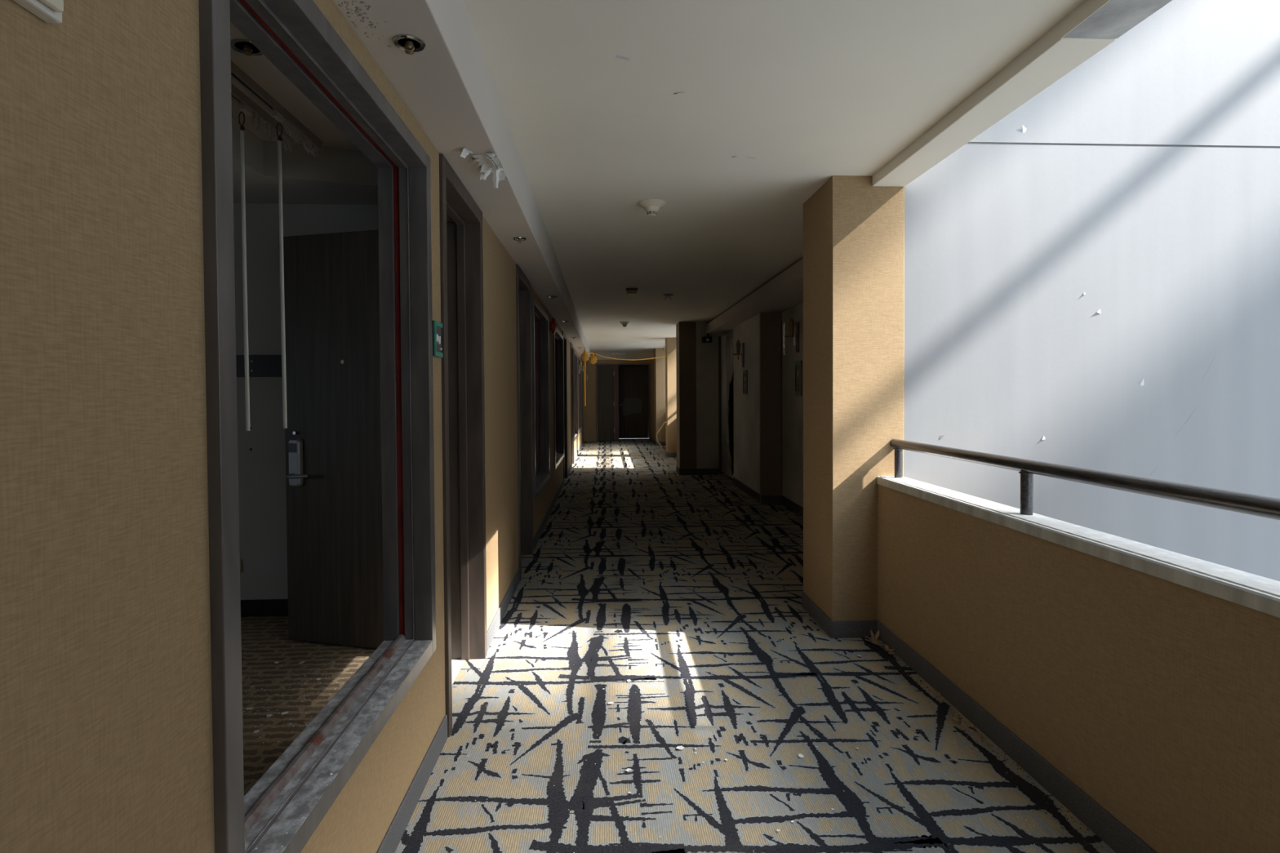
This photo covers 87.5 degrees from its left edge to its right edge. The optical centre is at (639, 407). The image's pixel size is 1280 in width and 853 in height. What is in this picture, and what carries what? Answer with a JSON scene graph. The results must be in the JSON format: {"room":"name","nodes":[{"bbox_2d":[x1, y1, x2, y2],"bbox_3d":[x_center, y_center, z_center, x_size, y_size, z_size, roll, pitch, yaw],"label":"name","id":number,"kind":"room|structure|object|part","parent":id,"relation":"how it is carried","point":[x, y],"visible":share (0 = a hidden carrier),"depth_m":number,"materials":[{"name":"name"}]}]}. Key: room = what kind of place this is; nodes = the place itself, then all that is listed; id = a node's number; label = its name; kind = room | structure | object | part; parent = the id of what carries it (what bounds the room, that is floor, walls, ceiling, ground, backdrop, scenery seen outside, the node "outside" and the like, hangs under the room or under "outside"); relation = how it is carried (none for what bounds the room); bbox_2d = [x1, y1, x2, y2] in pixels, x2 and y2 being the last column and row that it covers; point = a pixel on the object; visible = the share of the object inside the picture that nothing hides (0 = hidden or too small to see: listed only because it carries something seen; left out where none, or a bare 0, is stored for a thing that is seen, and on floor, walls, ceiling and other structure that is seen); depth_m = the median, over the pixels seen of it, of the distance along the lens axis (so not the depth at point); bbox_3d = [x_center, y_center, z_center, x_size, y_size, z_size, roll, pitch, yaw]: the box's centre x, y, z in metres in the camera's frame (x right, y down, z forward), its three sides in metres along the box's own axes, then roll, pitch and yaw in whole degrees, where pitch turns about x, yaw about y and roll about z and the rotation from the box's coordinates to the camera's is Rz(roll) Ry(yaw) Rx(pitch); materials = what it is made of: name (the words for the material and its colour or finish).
{"room":"hotel corridor","nodes":[
{"label":"hotel corridor","id":0,"kind":"room"},
{"bbox_2d":[0,0,583,852],"bbox_3d":[-0.940,0.102,5.012,0.142,2.200,26.500,0,1,-3],"label":"wall","id":1,"kind":"structure","parent":0,"point":[106,743],"depth_m":0.85,"materials":[{"name":"paint"}]},
{"bbox_2d":[13,0,63,23],"bbox_3d":[-0.633,-0.570,0.540,0.028,0.300,0.395,0,1,-3],"label":"box","id":2,"kind":"object","parent":1,"relation":"attached to","point":[48,11],"visible":1,"depth_m":0.72,"materials":[{"name":"grey plastic"}]},
{"bbox_2d":[198,0,435,852],"bbox_3d":[-0.761,0.006,1.665,0.162,1.696,1.278,0,1,-3],"label":"window","id":3,"kind":"structure","parent":1,"relation":"in","point":[296,37],"depth_m":1.55,"materials":[{"name":"paint"}]},
{"bbox_2d":[255,645,426,852],"bbox_3d":[-0.749,0.802,1.694,0.144,0.002,1.136,0,1,-3],"label":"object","id":4,"kind":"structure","parent":3,"relation":"on","point":[425,646],"depth_m":1.52,"materials":[{"name":"white paint"}]},
{"bbox_2d":[283,153,487,737],"bbox_3d":[-1.122,0.143,3.181,0.698,2.198,1.521,-1,2,-42],"label":"door","id":5,"kind":"structure","parent":1,"relation":"in","point":[333,432],"depth_m":3.39,"materials":[{"name":"brown paint"}]},
{"bbox_3d":[-1.751,0.354,3.426,0.126,0.025,0.053,0,1,14],"label":"lever handle","id":6,"kind":"part","parent":5,"relation":"part of","materials":[{"name":"silver metal"}]},
{"bbox_3d":[-0.858,0.147,2.906,0.219,2.197,0.805,0,1,-3],"label":"frame","id":7,"kind":"part","parent":5,"relation":"part of","materials":[{"name":"brown paint"}]},
{"bbox_2d":[432,320,443,357],"bbox_3d":[-0.732,-0.246,2.413,0.014,0.125,0.105,0,1,-3],"label":"room sign","id":8,"kind":"object","parent":1,"relation":"attached to","point":[437,326],"visible":0.87,"depth_m":2.39,"materials":[{"name":"green plastic"}]},
{"bbox_2d":[376,438,584,852],"bbox_3d":[-0.859,1.155,5.037,0.009,0.092,26.500,0,1,-3],"label":"baseboard","id":9,"kind":"structure","parent":1,"relation":"attached to","point":[389,844],"depth_m":2.26,"materials":[{"name":"grey rubber"}]},
{"bbox_2d":[515,263,533,581],"bbox_3d":[-0.966,0.104,5.026,0.219,2.198,0.810,0,1,-3],"label":"door","id":10,"kind":"structure","parent":1,"relation":"in","point":[523,293],"depth_m":5.37,"materials":[{"name":"brown paint"}]},
{"bbox_2d":[531,296,550,499],"bbox_3d":[-0.996,-0.088,6.292,0.162,1.696,1.450,0,1,-3],"label":"window","id":11,"kind":"structure","parent":1,"relation":"in","point":[540,318],"depth_m":6.96,"materials":[{"name":"paint"}]},
{"bbox_2d":[549,317,557,334],"bbox_3d":[-0.955,-0.897,7.384,0.082,0.190,0.190,0,1,-3],"label":"bell","id":12,"kind":"object","parent":1,"relation":"attached to","point":[553,325],"visible":1,"depth_m":7.33,"materials":[{"name":"red metal"}]},
{"bbox_2d":[552,328,564,469],"bbox_3d":[-1.115,-0.135,8.619,0.162,1.696,1.630,0,1,-3],"label":"window","id":13,"kind":"structure","parent":1,"relation":"in","point":[557,338],"depth_m":9.38,"materials":[{"name":"paint"}]},
{"bbox_2d":[562,330,567,484],"bbox_3d":[-1.214,0.005,9.918,0.219,2.198,0.810,0,1,-3],"label":"door","id":14,"kind":"structure","parent":1,"relation":"in","point":[565,458],"depth_m":10.27,"materials":[{"name":"brown paint"}]},
{"bbox_2d":[569,342,573,468],"bbox_3d":[-1.321,-0.038,12.030,0.219,2.198,0.840,0,1,-3],"label":"door","id":15,"kind":"structure","parent":1,"relation":"in","point":[571,344],"depth_m":12.39,"materials":[{"name":"brown paint"}]},
{"bbox_2d":[573,351,577,440],"bbox_3d":[-1.355,-0.231,13.357,0.162,1.696,1.580,0,1,-3],"label":"window","id":16,"kind":"structure","parent":1,"relation":"in","point":[575,355],"depth_m":14.09,"materials":[{"name":"paint"}]},
{"bbox_2d":[577,357,582,433],"bbox_3d":[-1.470,-0.277,15.618,0.162,1.696,1.550,0,1,-3],"label":"window","id":17,"kind":"structure","parent":1,"relation":"in","point":[580,380],"depth_m":16.34,"materials":[{"name":"glass"}]},
{"bbox_2d":[577,360,583,373],"bbox_3d":[-1.281,-0.831,14.490,0.150,0.360,0.100,0,1,-3],"label":"wall sconce","id":18,"kind":"object","parent":1,"relation":"attached to","point":[580,362],"visible":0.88,"depth_m":14.48,"materials":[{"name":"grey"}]},
{"bbox_2d":[581,360,582,444],"bbox_3d":[-1.572,-0.138,16.953,0.219,2.198,0.820,0,1,-3],"label":"door","id":19,"kind":"structure","parent":1,"relation":"in","point":[581,360],"depth_m":17.31,"materials":[{"name":"brown paint"}]},
{"bbox_2d":[230,22,359,150],"bbox_3d":[-3.017,-1.531,8.379,3.643,0.150,19.500,0,1,-3],"label":"ceiling","id":20,"kind":"structure","parent":0,"point":[260,68],"depth_m":2.96,"materials":[{"name":"paint"}]},
{"bbox_2d":[230,38,263,55],"bbox_3d":[-1.462,-1.332,2.490,0.120,0.036,0.120,0,1,-3],"label":"sprinkler","id":21,"kind":"object","parent":20,"relation":"attached to","point":[247,50],"visible":0.8,"depth_m":2.48,"materials":[{"name":"silver metal"}]},
{"bbox_2d":[231,83,296,151],"bbox_3d":[-1.637,-1.269,1.176,0.044,0.092,4.366,0,1,-3],"label":"track","id":22,"kind":"object","parent":20,"relation":"attached to","point":[246,104],"visible":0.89,"depth_m":3.04,"materials":[{"name":"silver metal"}]},
{"bbox_2d":[238,111,250,431],"bbox_3d":[-1.719,-0.588,2.905,0.026,1.382,0.018,0,1,-3],"label":"wand","id":23,"kind":"object","parent":22,"relation":"hanging from","point":[242,127],"visible":1,"depth_m":2.90,"materials":[{"name":"white plastic"}]},
{"bbox_2d":[231,60,323,157],"bbox_3d":[-1.534,-1.270,1.216,0.044,0.093,4.436,0,1,-3],"label":"track","id":24,"kind":"object","parent":20,"relation":"attached to","point":[279,113],"visible":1,"depth_m":3.00,"materials":[{"name":"silver metal"}]},
{"bbox_2d":[276,122,287,428],"bbox_3d":[-1.621,-0.593,3.025,0.026,1.378,0.018,0,1,-3],"label":"wand","id":25,"kind":"object","parent":24,"relation":"hanging from","point":[279,141],"visible":1,"depth_m":3.02,"materials":[{"name":"white plastic"}]},
{"bbox_2d":[231,117,377,204],"bbox_3d":[-2.943,-1.367,8.436,3.493,0.180,19.400,0,1,-3],"label":"wall","id":26,"kind":"structure","parent":0,"point":[336,175],"depth_m":3.52,"materials":[{"name":"paint"}]},
{"bbox_2d":[233,203,377,599],"bbox_3d":[-3.009,-0.156,8.407,3.643,2.600,19.500,0,1,-3],"label":"wall","id":27,"kind":"structure","parent":0,"point":[262,495],"depth_m":3.92,"materials":[{"name":"paint"}]},
{"bbox_2d":[240,559,242,572],"bbox_3d":[-2.401,0.933,3.927,0.124,0.076,0.012,0,1,-3],"label":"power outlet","id":28,"kind":"object","parent":27,"relation":"attached to","point":[241,560],"visible":0.12,"depth_m":3.93,"materials":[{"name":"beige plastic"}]},
{"bbox_2d":[235,355,282,377],"bbox_3d":[-3.101,-0.236,3.861,2.600,0.127,0.025,0,1,-3],"label":"wall rail","id":29,"kind":"object","parent":27,"relation":"attached to","point":[260,366],"visible":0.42,"depth_m":3.90,"materials":[{"name":"black plastic"}]},
{"bbox_2d":[240,599,288,617],"bbox_3d":[-2.697,1.186,3.918,3.493,0.097,0.010,0,1,-3],"label":"baseboard","id":30,"kind":"structure","parent":27,"relation":"attached to","point":[260,607],"depth_m":3.94,"materials":[{"name":"black plastic"}]},
{"bbox_2d":[333,0,591,360],"bbox_3d":[-0.842,-1.265,4.989,0.354,0.533,26.500,0,1,-3],"label":"soffit","id":31,"kind":"structure","parent":0,"point":[447,86],"depth_m":2.20,"materials":[{"name":"paint"}]},
{"bbox_2d":[337,0,391,47],"bbox_3d":[-0.666,-0.927,1.546,0.105,0.004,0.373,0,1,6],"label":"plaster","id":32,"kind":"object","parent":31,"relation":"attached to","point":[357,8],"visible":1,"depth_m":1.57,"materials":[{"name":"paint"}]},
{"bbox_2d":[392,34,425,54],"bbox_3d":[-0.589,-0.920,1.707,0.080,0.035,0.080,0,1,-3],"label":"sprinkler","id":33,"kind":"object","parent":31,"relation":"attached to","point":[410,48],"visible":1,"depth_m":1.70,"materials":[{"name":"silver metal"}]},
{"bbox_2d":[460,147,507,188],"bbox_3d":[-0.597,-0.905,2.592,0.142,0.089,0.310,0,1,-3],"label":"peeling paint","id":34,"kind":"object","parent":31,"relation":"attached to","point":[496,169],"visible":1,"depth_m":2.57,"materials":[{"name":"white paint"}]},
{"bbox_2d":[512,236,526,243],"bbox_3d":[-0.694,-0.964,3.857,0.080,0.035,0.080,0,1,-3],"label":"sprinkler","id":35,"kind":"object","parent":31,"relation":"attached to","point":[514,237],"visible":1,"depth_m":3.85,"materials":[{"name":"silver metal"}]},
{"bbox_2d":[583,347,666,405],"bbox_3d":[-0.293,-0.605,13.353,1.779,1.135,0.159,-1,1,-23],"label":"lead","id":36,"kind":"object","parent":31,"relation":"hanging from","point":[584,394],"visible":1,"depth_m":12.96,"materials":[{"name":"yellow plastic"}]},
{"bbox_2d":[581,350,588,361],"bbox_3d":[-1.068,-0.993,12.945,0.156,0.215,0.156,0,1,-3],"label":"lamp","id":37,"kind":"object","parent":36,"relation":"on","point":[584,354],"visible":1,"depth_m":12.92,"materials":[{"name":"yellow plastic"}]},
{"bbox_2d":[589,353,596,364],"bbox_3d":[-0.923,-0.958,13.153,0.156,0.215,0.156,0,1,-3],"label":"lamp","id":38,"kind":"object","parent":36,"relation":"hanging from","point":[593,357],"visible":1,"depth_m":13.12,"materials":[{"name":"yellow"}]},
{"bbox_2d":[582,351,653,441],"bbox_3d":[-0.590,-0.291,18.367,2.315,2.433,0.150,0,1,-3],"label":"wall","id":39,"kind":"structure","parent":0,"point":[589,410],"depth_m":18.27,"materials":[{"name":"paint"}]},
{"bbox_2d":[595,363,651,441],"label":"door","id":40,"kind":"structure","parent":39,"relation":"in","point":[621,391],"depth_m":19.21,"materials":[{"name":"paint"}]},
{"bbox_2d":[595,351,653,359],"bbox_3d":[-0.426,-1.405,18.342,1.575,0.206,0.170,0,1,-3],"label":"lintel","id":41,"kind":"object","parent":39,"relation":"attached to","point":[628,355],"visible":0.79,"depth_m":18.26,"materials":[{"name":"paint"}]},
{"bbox_2d":[611,351,625,354],"bbox_3d":[-0.582,-1.469,18.211,0.380,0.065,0.074,0,1,-3],"label":"lamp","id":42,"kind":"object","parent":41,"relation":"attached to","point":[612,353],"visible":1,"depth_m":18.18,"materials":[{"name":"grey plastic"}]},
{"bbox_2d":[618,364,649,438],"bbox_3d":[-0.436,-0.303,18.935,1.850,2.433,0.970,0,1,-3],"label":"door frame","id":43,"kind":"structure","parent":0,"point":[648,408],"depth_m":19.35,"materials":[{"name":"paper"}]},
{"bbox_2d":[653,347,665,441],"bbox_3d":[0.572,-0.271,17.079,0.385,2.433,0.740,0,1,-3],"label":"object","id":44,"kind":"structure","parent":0,"point":[660,362],"depth_m":16.71,"materials":[{"name":"paint"}]},
{"bbox_2d":[665,337,676,453],"bbox_3d":[0.737,-0.205,13.824,0.385,2.433,0.420,0,1,-3],"label":"pillar","id":45,"kind":"structure","parent":0,"point":[670,343],"depth_m":13.61,"materials":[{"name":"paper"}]},
{"bbox_2d":[653,440,676,457],"bbox_3d":[0.652,0.957,14.289,0.264,0.092,6.370,0,1,-3],"label":"baseboard","id":46,"kind":"structure","parent":45,"relation":"attached to","point":[662,443],"depth_m":13.89,"materials":[{"name":"grey carpet"}]},
{"bbox_2d":[240,438,1115,852],"bbox_3d":[-1.262,1.253,5.505,6.820,0.122,27.470,0,1,-3],"label":"floor","id":47,"kind":"structure","parent":0,"point":[623,519],"depth_m":2.72,"materials":[{"name":"beige carpet"}]},
{"bbox_2d":[241,664,362,777],"bbox_3d":[-1.522,1.250,2.717,1.056,0.003,1.069,0,1,-3],"label":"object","id":48,"kind":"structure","parent":47,"relation":"on","point":[362,664],"depth_m":2.90,"materials":[{"name":"white paint"}]},
{"bbox_2d":[656,421,666,453],"bbox_3d":[0.449,0.639,14.108,0.149,0.725,0.914,0,1,-6],"label":"loose cable","id":49,"kind":"object","parent":47,"relation":"on","point":[666,421],"visible":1,"depth_m":14.33,"materials":[{"name":"beige plastic"}]},
{"bbox_2d":[675,746,684,750],"bbox_3d":[0.145,1.243,2.440,0.027,0.006,0.025,-1,1,-36],"label":"chip","id":50,"kind":"object","parent":47,"relation":"on","point":[681,748],"visible":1,"depth_m":2.44,"materials":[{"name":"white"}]},
{"bbox_2d":[467,559,1097,852],"bbox_3d":[0.235,1.221,3.676,2.015,0.001,4.473,0,1,-3],"label":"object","id":51,"kind":"object","parent":47,"relation":"on","point":[704,559],"visible":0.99,"depth_m":2.31,"materials":[{"name":"white paint"}]},
{"bbox_2d":[871,629,874,639],"bbox_3d":[1.215,1.190,3.492,0.018,0.046,0.038,0,1,3],"label":"dry leaf","id":52,"kind":"object","parent":47,"relation":"on","point":[872,633],"visible":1,"depth_m":3.50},
{"bbox_2d":[875,629,879,639],"bbox_3d":[1.238,1.188,3.491,0.038,0.049,0.020,-1,1,-32],"label":"dry leaf","id":53,"kind":"object","parent":47,"relation":"on","point":[877,635],"visible":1,"depth_m":3.50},
{"bbox_2d":[884,648,894,651],"bbox_3d":[1.245,1.208,3.328,0.047,0.019,0.024,0,1,7],"label":"dry leaf","id":54,"kind":"object","parent":47,"relation":"on","point":[887,650],"visible":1,"depth_m":3.33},
{"bbox_2d":[968,721,973,728],"bbox_3d":[1.279,1.226,2.583,0.018,0.014,0.034,-1,1,-8],"label":"dry leaf","id":55,"kind":"object","parent":47,"relation":"on","point":[971,724],"visible":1,"depth_m":2.58,"materials":[{"name":"brown plant"}]},
{"bbox_2d":[871,642,1108,851],"bbox_3d":[1.250,1.237,2.523,0.102,0.004,1.966,0,1,-3],"label":"crumbs","id":56,"kind":"object","parent":47,"relation":"on","point":[882,642],"visible":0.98,"depth_m":2.36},
{"bbox_2d":[675,321,696,468],"bbox_3d":[0.749,-0.144,10.846,0.268,2.433,0.470,0,1,-3],"label":"pillar","id":57,"kind":"structure","parent":0,"point":[686,331],"depth_m":10.61,"materials":[{"name":"paper"}]},
{"bbox_2d":[696,321,719,468],"bbox_3d":[1.071,-0.142,10.705,0.360,2.433,0.125,0,1,-3],"label":"wall","id":58,"kind":"structure","parent":0,"point":[707,353],"depth_m":10.64,"materials":[{"name":"beige paint"}]},
{"bbox_2d":[718,336,733,471],"bbox_3d":[1.521,-0.155,11.206,1.026,2.433,0.170,0,1,-3],"label":"wall","id":59,"kind":"structure","parent":0,"point":[731,415],"depth_m":11.12,"materials":[{"name":"beige paint"}]},
{"bbox_2d":[720,330,733,478],"bbox_3d":[1.376,-0.041,10.410,0.050,2.238,1.750,0,1,-3],"label":"wall","id":60,"kind":"structure","parent":0,"point":[726,372],"depth_m":10.67,"materials":[{"name":"white paint"}]},
{"bbox_2d":[733,313,759,493],"bbox_3d":[1.494,-0.006,8.694,0.235,2.238,1.690,0,1,-3],"label":"wall","id":61,"kind":"structure","parent":0,"point":[746,406],"depth_m":8.54,"materials":[{"name":"beige paint"}]},
{"bbox_2d":[731,339,744,368],"bbox_3d":[1.289,-0.695,8.815,0.154,0.386,0.100,0,1,-3],"label":"wall sconce","id":62,"kind":"object","parent":61,"relation":"attached to","point":[738,344],"visible":1,"depth_m":8.80,"materials":[{"name":"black metal"}]},
{"bbox_2d":[742,369,747,394],"bbox_3d":[1.367,-0.328,8.686,0.014,0.310,0.230,0,1,-3],"label":"room sign","id":63,"kind":"object","parent":61,"relation":"attached to","point":[745,371],"visible":1,"depth_m":8.65,"materials":[{"name":"grey plastic"}]},
{"bbox_2d":[706,258,803,336],"bbox_3d":[1.617,-1.181,7.661,0.820,0.152,7.217,0,1,-3],"label":"soffit","id":64,"kind":"structure","parent":0,"point":[784,291],"depth_m":7.01,"materials":[{"name":"paint"}]},
{"bbox_2d":[702,333,712,342],"bbox_3d":[1.053,-1.087,10.493,0.150,0.145,0.128,0,1,-3],"label":"security camera","id":65,"kind":"object","parent":64,"relation":"attached to","point":[707,339],"visible":1,"depth_m":10.45,"materials":[{"name":"black plastic"}]},
{"bbox_2d":[759,311,782,503],"bbox_3d":[1.529,0.012,7.819,0.245,2.238,0.060,0,1,-3],"label":"wall","id":66,"kind":"structure","parent":0,"point":[770,322],"depth_m":7.79,"materials":[{"name":"paper"}]},
{"bbox_2d":[462,0,1085,352],"bbox_3d":[0.726,-1.405,5.717,2.853,0.300,27.800,0,1,-3],"label":"ceiling","id":67,"kind":"structure","parent":0,"point":[815,91],"depth_m":2.71,"materials":[{"name":"paint"}]},
{"bbox_2d":[616,54,630,60],"bbox_3d":[-0.057,-1.177,2.249,0.051,0.006,0.008,-1,1,-25],"label":"scuff","id":68,"kind":"object","parent":67,"relation":"attached to","point":[618,56],"visible":1,"depth_m":2.25,"materials":[{"name":"grey paint"}]},
{"bbox_2d":[619,321,630,327],"bbox_3d":[-0.241,-1.310,10.577,0.168,0.079,0.168,0,1,-3],"label":"smoke detector","id":69,"kind":"object","parent":67,"relation":"attached to","point":[624,324],"visible":1,"depth_m":10.54,"materials":[{"name":"beige plastic"}]},
{"bbox_2d":[625,288,637,295],"bbox_3d":[-0.089,-1.250,7.231,0.128,0.062,0.100,0,1,-3],"label":"ceiling lamp","id":70,"kind":"object","parent":67,"relation":"attached to","point":[630,291],"visible":1,"depth_m":7.19,"materials":[{"name":"black plastic"}]},
{"bbox_3d":[-0.089,-1.272,7.231,0.128,0.018,0.100,0,1,-3],"label":"mounting plate","id":71,"kind":"part","parent":70,"relation":"part of","materials":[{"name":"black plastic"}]},
{"bbox_2d":[637,199,666,217],"bbox_3d":[0.070,-1.176,3.976,0.168,0.079,0.168,0,1,-3],"label":"smoke detector","id":72,"kind":"object","parent":67,"relation":"attached to","point":[651,206],"visible":1,"depth_m":3.94,"materials":[{"name":"beige plastic"}]},
{"bbox_2d":[663,293,672,299],"bbox_3d":[0.323,-1.262,7.642,0.112,0.063,0.112,0,1,-3],"label":"ceiling light","id":73,"kind":"object","parent":67,"relation":"attached to","point":[666,295],"visible":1,"depth_m":7.64,"materials":[{"name":"grey paint"}]},
{"bbox_2d":[872,21,1115,186],"bbox_3d":[1.339,-1.175,2.777,0.176,0.065,1.457,0,1,-3],"label":"beam","id":74,"kind":"structure","parent":67,"relation":"attached to","point":[1051,57],"depth_m":2.49,"materials":[{"name":"paint"}]},
{"bbox_2d":[1062,0,1172,38],"bbox_3d":[1.635,-1.058,-3.045,0.176,0.064,10.197,0,1,-3],"label":"beam","id":75,"kind":"structure","parent":67,"relation":"attached to","point":[1115,18],"depth_m":1.94,"materials":[{"name":"paint"}]},
{"bbox_2d":[1060,0,1110,38],"bbox_3d":[1.547,-1.052,-3.048,0.002,0.054,10.199,0,1,-3],"label":"beam","id":76,"kind":"structure","parent":75,"relation":"attached to","point":[1085,10],"depth_m":1.96,"materials":[{"name":"paint"}]},
{"bbox_2d":[781,320,782,349],"bbox_3d":[1.653,-0.055,9.547,0.410,2.300,3.500,0,1,-3],"label":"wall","id":77,"kind":"structure","parent":0,"point":[781,321],"depth_m":8.75,"materials":[{"name":"beige paint"}]},
{"bbox_2d":[782,302,803,507],"bbox_3d":[1.681,-0.181,7.551,0.976,2.833,7.483,0,1,-3],"label":"wall","id":78,"kind":"structure","parent":0,"point":[792,405],"depth_m":7.39,"materials":[{"name":"beige paint"}]},
{"bbox_2d":[675,466,803,517],"bbox_3d":[1.502,1.086,7.657,0.634,0.098,7.096,-1,1,-11],"label":"baseboard","id":79,"kind":"structure","parent":78,"relation":"attached to","point":[765,500],"depth_m":8.21,"materials":[{"name":"grey carpet"}]},
{"bbox_2d":[783,318,799,355],"bbox_3d":[1.609,-0.752,7.127,0.154,0.386,0.100,0,1,-3],"label":"wall sconce","id":80,"kind":"object","parent":78,"relation":"attached to","point":[796,335],"visible":1,"depth_m":7.11,"materials":[{"name":"black metal"}]},
{"bbox_3d":[1.611,-0.726,7.128,0.150,0.080,0.016,0,1,-3],"label":"arm","id":81,"kind":"part","parent":80,"relation":"part of","materials":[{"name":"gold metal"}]},
{"bbox_2d":[795,360,802,395],"bbox_3d":[1.683,-0.307,7.100,0.014,0.370,0.220,0,1,-3],"label":"room sign","id":82,"kind":"object","parent":78,"relation":"attached to","point":[798,364],"visible":1,"depth_m":7.08,"materials":[{"name":"grey plastic"}]},
{"bbox_2d":[803,175,904,621],"bbox_3d":[1.191,-0.001,3.786,0.386,2.433,0.526,0,1,-3],"label":"pillar","id":83,"kind":"structure","parent":0,"point":[854,228],"depth_m":3.53,"materials":[{"name":"paint"}]},
{"bbox_2d":[877,484,1279,852],"bbox_3d":[1.446,0.858,1.221,0.136,0.818,4.657,0,1,-3],"label":"wall","id":84,"kind":"structure","parent":0,"point":[1158,699],"depth_m":1.92,"materials":[{"name":"paint"}]},
{"bbox_2d":[801,591,1155,852],"bbox_3d":[1.418,1.288,-2.014,0.253,0.092,12.183,0,1,-3],"label":"baseboard","id":85,"kind":"structure","parent":84,"relation":"attached to","point":[1119,838],"depth_m":2.40,"materials":[{"name":"grey rubber"}]},
{"bbox_2d":[876,475,1279,617],"bbox_3d":[1.444,0.431,1.212,0.150,0.041,4.657,0,1,-3],"label":"cap","id":86,"kind":"object","parent":84,"relation":"on","point":[1260,593],"visible":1,"depth_m":1.90,"materials":[{"name":"paint"}]},
{"bbox_2d":[889,438,1279,519],"bbox_3d":[1.463,0.315,1.211,0.053,0.203,4.657,0,1,-3],"label":"handrail","id":87,"kind":"object","parent":86,"relation":"on","point":[1243,503],"visible":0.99,"depth_m":2.04,"materials":[{"name":"metal"}]},
{"bbox_3d":[1.347,0.282,3.484,0.040,0.176,0.041,0,1,-3],"label":"post","id":88,"kind":"part","parent":87,"relation":"part of","materials":[{"name":"metal"}]},
{"bbox_3d":[1.401,0.303,2.423,0.040,0.176,0.041,0,1,-3],"label":"post","id":89,"kind":"part","parent":87,"relation":"part of","materials":[{"name":"metal"}]},
{"bbox_2d":[903,0,1279,581],"bbox_3d":[3.851,0.001,3.787,4.924,11.600,0.262,0,1,-3],"label":"wall","id":90,"kind":"structure","parent":0,"point":[1092,277],"depth_m":3.58,"materials":[{"name":"grey paint"}]}
]}

